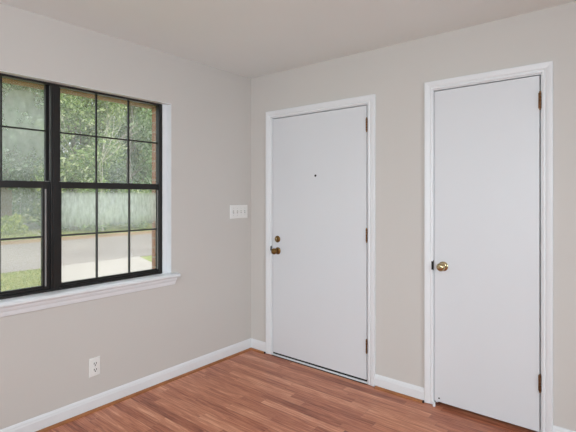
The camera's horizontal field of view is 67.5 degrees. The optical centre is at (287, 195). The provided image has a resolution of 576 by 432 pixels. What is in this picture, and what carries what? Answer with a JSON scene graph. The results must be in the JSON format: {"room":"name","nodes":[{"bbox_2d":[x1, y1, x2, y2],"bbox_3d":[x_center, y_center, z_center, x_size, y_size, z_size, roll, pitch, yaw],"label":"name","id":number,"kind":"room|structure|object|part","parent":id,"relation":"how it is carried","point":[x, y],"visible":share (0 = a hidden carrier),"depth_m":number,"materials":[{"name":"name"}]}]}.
{"room":"entryway","nodes":[
{"label":"entryway","id":0,"kind":"room"},
{"bbox_2d":[0,3,250,429],"bbox_3d":[-2.413,0.158,1.471,0.150,2.440,6.400,0,0,39],"label":"wall","id":1,"kind":"structure","parent":0,"point":[45,354],"depth_m":3.14,"materials":[{"name":"beige paint"}]},
{"bbox_2d":[0,70,180,317],"bbox_3d":[-1.424,-0.018,2.651,0.195,1.371,1.711,0,0,39],"label":"window","id":2,"kind":"structure","parent":1,"relation":"in","point":[52,292],"depth_m":2.77,"materials":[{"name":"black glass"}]},
{"bbox_2d":[0,187,41,291],"bbox_3d":[-1.708,0.248,2.345,0.013,0.592,0.690,0,0,39],"label":"grille","id":3,"kind":"object","parent":2,"relation":"attached to","point":[28,289],"depth_m":2.53,"materials":[{"name":"black metal"}]},
{"bbox_2d":[0,76,44,179],"bbox_3d":[-1.720,-0.392,2.381,0.014,0.603,0.709,0,0,39],"label":"grille","id":4,"kind":"object","parent":2,"relation":"attached to","point":[1,125],"depth_m":2.47,"materials":[{"name":"black metal"}]},
{"bbox_3d":[-1.694,0.240,2.357,0.037,0.657,0.758,0,0,39],"label":"sash","id":5,"kind":"part","parent":2,"relation":"part of","materials":[{"name":"black metal"}]},
{"bbox_3d":[-1.721,-0.382,2.385,0.026,0.640,0.754,0,0,39],"label":"sash","id":6,"kind":"part","parent":2,"relation":"part of","materials":[{"name":"black metal"}]},
{"bbox_3d":[-1.424,0.597,2.651,0.195,0.030,1.711,0,0,39],"label":"sill","id":7,"kind":"part","parent":2,"relation":"part of","materials":[{"name":"white paint"}]},
{"bbox_3d":[-1.224,-0.382,2.995,0.026,0.640,0.769,0,0,39],"label":"sash","id":8,"kind":"part","parent":2,"relation":"part of","materials":[{"name":"black metal"}]},
{"bbox_3d":[-1.202,0.240,2.961,0.037,0.657,0.751,0,0,39],"label":"sash","id":9,"kind":"part","parent":2,"relation":"part of","materials":[{"name":"black metal"}]},
{"bbox_2d":[60,94,156,182],"bbox_3d":[-1.218,-0.392,2.998,0.014,0.603,0.709,0,0,39],"label":"grille","id":10,"kind":"object","parent":2,"relation":"attached to","point":[95,136],"depth_m":3.07,"materials":[{"name":"black metal"}]},
{"bbox_3d":[-1.210,0.248,2.972,0.003,0.600,0.698,0,0,39],"label":"pane","id":11,"kind":"part","parent":2,"relation":"part of","materials":[{"name":"clear glass"}]},
{"bbox_2d":[62,189,156,277],"bbox_3d":[-1.203,0.248,2.966,0.013,0.592,0.690,0,0,39],"label":"grille","id":12,"kind":"object","parent":2,"relation":"attached to","point":[86,206],"depth_m":2.96,"materials":[{"name":"black metal"}]},
{"bbox_2d":[89,356,99,377],"bbox_3d":[-1.244,1.101,2.781,0.009,0.118,0.072,0,0,39],"label":"wall outlet","id":13,"kind":"object","parent":1,"relation":"attached to","point":[94,363],"visible":1,"depth_m":2.78,"materials":[{"name":"beige plastic"}]},
{"bbox_2d":[0,338,250,431],"bbox_3d":[-2.349,1.325,1.420,0.013,0.079,6.400,0,0,39],"label":"baseboard","id":14,"kind":"structure","parent":1,"relation":"attached to","point":[50,418],"depth_m":2.90,"materials":[{"name":"white paint"}]},
{"bbox_2d":[36,348,250,431],"bbox_3d":[-2.341,1.371,1.413,0.034,0.013,6.400,0,0,39],"label":"trim","id":15,"kind":"structure","parent":1,"relation":"attached to","point":[48,428],"depth_m":2.97,"materials":[{"name":"brown wood"}]},
{"bbox_2d":[230,205,246,218],"bbox_3d":[-0.438,0.138,3.764,0.020,0.114,0.194,0,0,39],"label":"light switch","id":16,"kind":"object","parent":1,"relation":"attached to","point":[236,211],"visible":1,"depth_m":3.76,"materials":[{"name":"beige plastic"}]},
{"bbox_2d":[152,108,155,268],"bbox_3d":[-2.425,0.358,1.674,0.115,2.840,6.700,0,0,39],"label":"wall","id":17,"kind":"structure","parent":0,"point":[153,109],"depth_m":3.37,"materials":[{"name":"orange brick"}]},
{"bbox_2d":[2,78,155,108],"bbox_3d":[-1.541,-0.746,2.743,0.101,0.126,1.593,0,0,39],"label":"trim","id":18,"kind":"structure","parent":17,"relation":"attached to","point":[4,80],"depth_m":2.90,"materials":[{"name":"brown wood"}]},
{"bbox_2d":[0,0,575,78],"bbox_3d":[-0.309,-1.137,-0.246,5.820,0.150,6.690,0,0,39],"label":"ceiling","id":19,"kind":"structure","parent":0,"point":[250,39],"depth_m":2.63,"materials":[{"name":"paint"}]},
{"bbox_2d":[46,350,537,431],"bbox_3d":[-0.282,1.438,-0.268,5.750,0.120,6.690,0,0,39],"label":"floor","id":20,"kind":"structure","parent":0,"point":[249,391],"depth_m":2.77,"materials":[{"name":"laminate"}]},
{"bbox_2d":[251,2,575,430],"bbox_3d":[1.726,0.158,2.320,5.600,2.440,0.140,0,0,39],"label":"wall","id":21,"kind":"structure","parent":0,"point":[397,74],"depth_m":2.95,"materials":[{"name":"beige paint"}]},
{"bbox_2d":[251,338,265,351],"bbox_3d":[-0.260,1.325,3.837,0.179,0.079,0.013,0,0,39],"label":"baseboard","id":22,"kind":"structure","parent":21,"relation":"attached to","point":[257,344],"depth_m":3.83,"materials":[{"name":"white paint"}]},
{"bbox_2d":[251,348,265,353],"bbox_3d":[-0.264,1.371,3.826,0.168,0.014,0.034,0,0,39],"label":"trim","id":23,"kind":"structure","parent":21,"relation":"attached to","point":[253,349],"depth_m":3.81,"materials":[{"name":"brown wood"}]},
{"bbox_2d":[266,94,375,386],"bbox_3d":[0.239,0.321,3.471,1.056,2.113,0.190,0,0,39],"label":"door","id":24,"kind":"structure","parent":21,"relation":"in","point":[321,157],"depth_m":3.41,"materials":[{"name":"white paint"}]},
{"bbox_3d":[-0.112,0.470,3.673,0.054,0.054,0.060,0,0,39],"label":"knob","id":25,"kind":"part","parent":24,"relation":"part of","materials":[{"name":"gold metal"}]},
{"bbox_2d":[374,386,423,402],"bbox_3d":[0.767,1.371,2.988,0.358,0.014,0.034,0,0,39],"label":"trim","id":26,"kind":"structure","parent":21,"relation":"attached to","point":[375,387],"depth_m":2.97,"materials":[{"name":"brown wood"}]},
{"bbox_2d":[375,374,423,399],"bbox_3d":[0.772,1.325,2.997,0.369,0.079,0.013,0,0,39],"label":"baseboard","id":27,"kind":"structure","parent":21,"relation":"attached to","point":[391,384],"depth_m":2.99,"materials":[{"name":"white paint"}]},
{"bbox_2d":[424,61,552,431],"bbox_3d":[1.220,0.311,2.674,0.736,2.134,0.190,0,0,39],"label":"door","id":28,"kind":"structure","parent":21,"relation":"in","point":[488,136],"depth_m":2.62,"materials":[{"name":"white paint"}]},
{"bbox_3d":[0.987,0.458,2.779,0.054,0.054,0.060,0,0,39],"label":"knob","id":29,"kind":"part","parent":28,"relation":"part of","materials":[{"name":"gold metal"}]},
{"bbox_2d":[553,425,575,431],"bbox_3d":[2.668,1.325,1.456,3.048,0.079,0.013,0,0,39],"label":"baseboard","id":30,"kind":"structure","parent":21,"relation":"attached to","point":[555,428],"depth_m":2.40,"materials":[{"name":"white paint"}]},
{"label":"outside","id":31,"kind":"structure","parent":0,"visible":0},
{"bbox_2d":[62,256,151,281],"bbox_3d":[-2.402,1.758,8.616,7.350,0.100,3.300,0,0,39],"label":"driveway","id":32,"kind":"structure","parent":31,"point":[80,271],"depth_m":10.17,"materials":[{"name":"concrete"}]},
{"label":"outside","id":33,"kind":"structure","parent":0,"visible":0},
{"bbox_2d":[1,206,151,290],"bbox_3d":[-18.140,1.828,37.722,69.700,0.200,110.000,0,0,39],"label":"lawn","id":34,"kind":"structure","parent":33,"point":[149,258],"depth_m":21.63,"materials":[{"name":"grass"}]},
{"bbox_2d":[1,170,18,216],"bbox_3d":[-23.958,-0.472,27.953,5.000,4.400,10.500,0,0,39],"label":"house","id":35,"kind":"structure","parent":34,"relation":"on","point":[6,195],"depth_m":30.09,"materials":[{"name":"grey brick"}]},
{"bbox_2d":[1,213,28,234],"bbox_3d":[-12.486,1.278,19.403,1.257,1.027,1.123,0,0,-9],"label":"shrub","id":36,"kind":"object","parent":34,"relation":"on","point":[13,224],"visible":0.98,"depth_m":19.38,"materials":[{"name":"green plant"}]},
{"bbox_2d":[5,151,33,215],"bbox_3d":[-24.009,-5.802,37.398,10.036,15.272,9.867,0,0,7],"label":"broadleaf tree","id":37,"kind":"object","parent":34,"relation":"on","point":[24,191],"visible":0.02,"depth_m":35.97,"materials":[{"name":"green plant"}]},
{"bbox_2d":[1,268,40,290],"bbox_3d":[-5.532,1.703,7.588,3.740,0.050,4.197,0,0,39],"label":"grass","id":38,"kind":"structure","parent":34,"relation":"on","point":[14,277],"depth_m":8.85,"materials":[{"name":"green plant"}]},
{"bbox_2d":[2,83,64,180],"bbox_3d":[-13.654,-3.628,19.326,5.980,10.920,5.966,0,0,20],"label":"broadleaf tree","id":39,"kind":"object","parent":34,"relation":"on","point":[12,115],"visible":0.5,"depth_m":19.57,"materials":[{"name":"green plant"}]},
{"bbox_2d":[2,87,98,225],"bbox_3d":[-14.031,-4.656,26.024,6.300,12.981,6.758,0,0,39],"label":"broadleaf tree","id":40,"kind":"object","parent":34,"relation":"on","point":[26,200],"visible":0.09,"depth_m":25.16,"materials":[{"name":"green plant"}]},
{"bbox_2d":[34,197,82,226],"bbox_3d":[-12.200,0.546,23.638,2.555,2.488,2.900,0,0,-5],"label":"shrub","id":41,"kind":"object","parent":34,"relation":"on","point":[37,197],"visible":0.03,"depth_m":22.77,"materials":[{"name":"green plant"}]},
{"bbox_2d":[3,101,140,230],"bbox_3d":[-9.674,-1.404,19.358,3.762,6.473,5.752,0,0,39],"label":"bare tree","id":42,"kind":"object","parent":34,"relation":"on","point":[104,101],"visible":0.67,"depth_m":20.53,"materials":[{"name":"grey plant"}]},
{"bbox_2d":[1,223,151,240],"bbox_3d":[-9.983,1.663,21.443,5.008,0.130,13.091,0,0,39],"label":"grass","id":43,"kind":"structure","parent":34,"relation":"on","point":[116,227],"depth_m":20.58,"materials":[{"name":"green plant"}]},
{"bbox_2d":[27,93,130,231],"bbox_3d":[-10.152,-2.894,21.259,5.029,9.446,4.758,0,0,39],"label":"broadleaf tree","id":44,"kind":"object","parent":34,"relation":"on","point":[71,106],"visible":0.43,"depth_m":20.42,"materials":[{"name":"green plant"}]},
{"bbox_2d":[43,95,139,214],"bbox_3d":[-14.239,-5.511,31.151,7.843,14.687,7.848,0,0,-20],"label":"broadleaf tree","id":45,"kind":"object","parent":34,"relation":"on","point":[74,95],"visible":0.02,"depth_m":30.19,"materials":[{"name":"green plant"}]},
{"bbox_2d":[83,99,151,223],"bbox_3d":[-9.474,-3.903,26.714,5.872,11.466,5.544,0,0,3],"label":"broadleaf tree","id":46,"kind":"object","parent":34,"relation":"on","point":[144,122],"visible":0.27,"depth_m":26.10,"materials":[{"name":"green plant"}]},
{"bbox_2d":[113,189,151,228],"bbox_3d":[-8.221,0.602,22.453,2.481,2.373,2.134,0,0,39],"label":"shrub","id":47,"kind":"object","parent":34,"relation":"on","point":[139,222],"visible":0.36,"depth_m":22.06,"materials":[{"name":"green plant"}]},
{"bbox_2d":[114,104,151,220],"bbox_3d":[-9.255,-4.370,30.244,6.090,12.415,6.546,0,0,-23],"label":"broadleaf tree","id":48,"kind":"object","parent":34,"relation":"on","point":[135,156],"visible":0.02,"depth_m":28.06,"materials":[{"name":"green plant"}]},
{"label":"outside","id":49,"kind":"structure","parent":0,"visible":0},
{"bbox_2d":[1,233,151,273],"bbox_3d":[0.266,1.766,22.752,6.350,0.100,110.000,0,0,39],"label":"street","id":50,"kind":"structure","parent":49,"point":[23,256],"depth_m":13.34,"materials":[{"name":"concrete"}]},
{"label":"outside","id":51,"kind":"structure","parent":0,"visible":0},
{"bbox_2d":[1,231,151,244],"bbox_3d":[-2.740,1.763,25.197,1.400,0.100,110.000,0,0,39],"label":"verge","id":52,"kind":"structure","parent":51,"point":[139,232],"depth_m":17.82,"materials":[{"name":"beige soil"}]},
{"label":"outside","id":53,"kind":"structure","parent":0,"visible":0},
{"bbox_2d":[23,223,40,235],"bbox_3d":[-13.830,1.758,23.093,1.352,0.100,10.567,0,0,-36],"label":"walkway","id":54,"kind":"structure","parent":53,"point":[31,225],"depth_m":24.18,"materials":[{"name":"concrete"}]}
]}

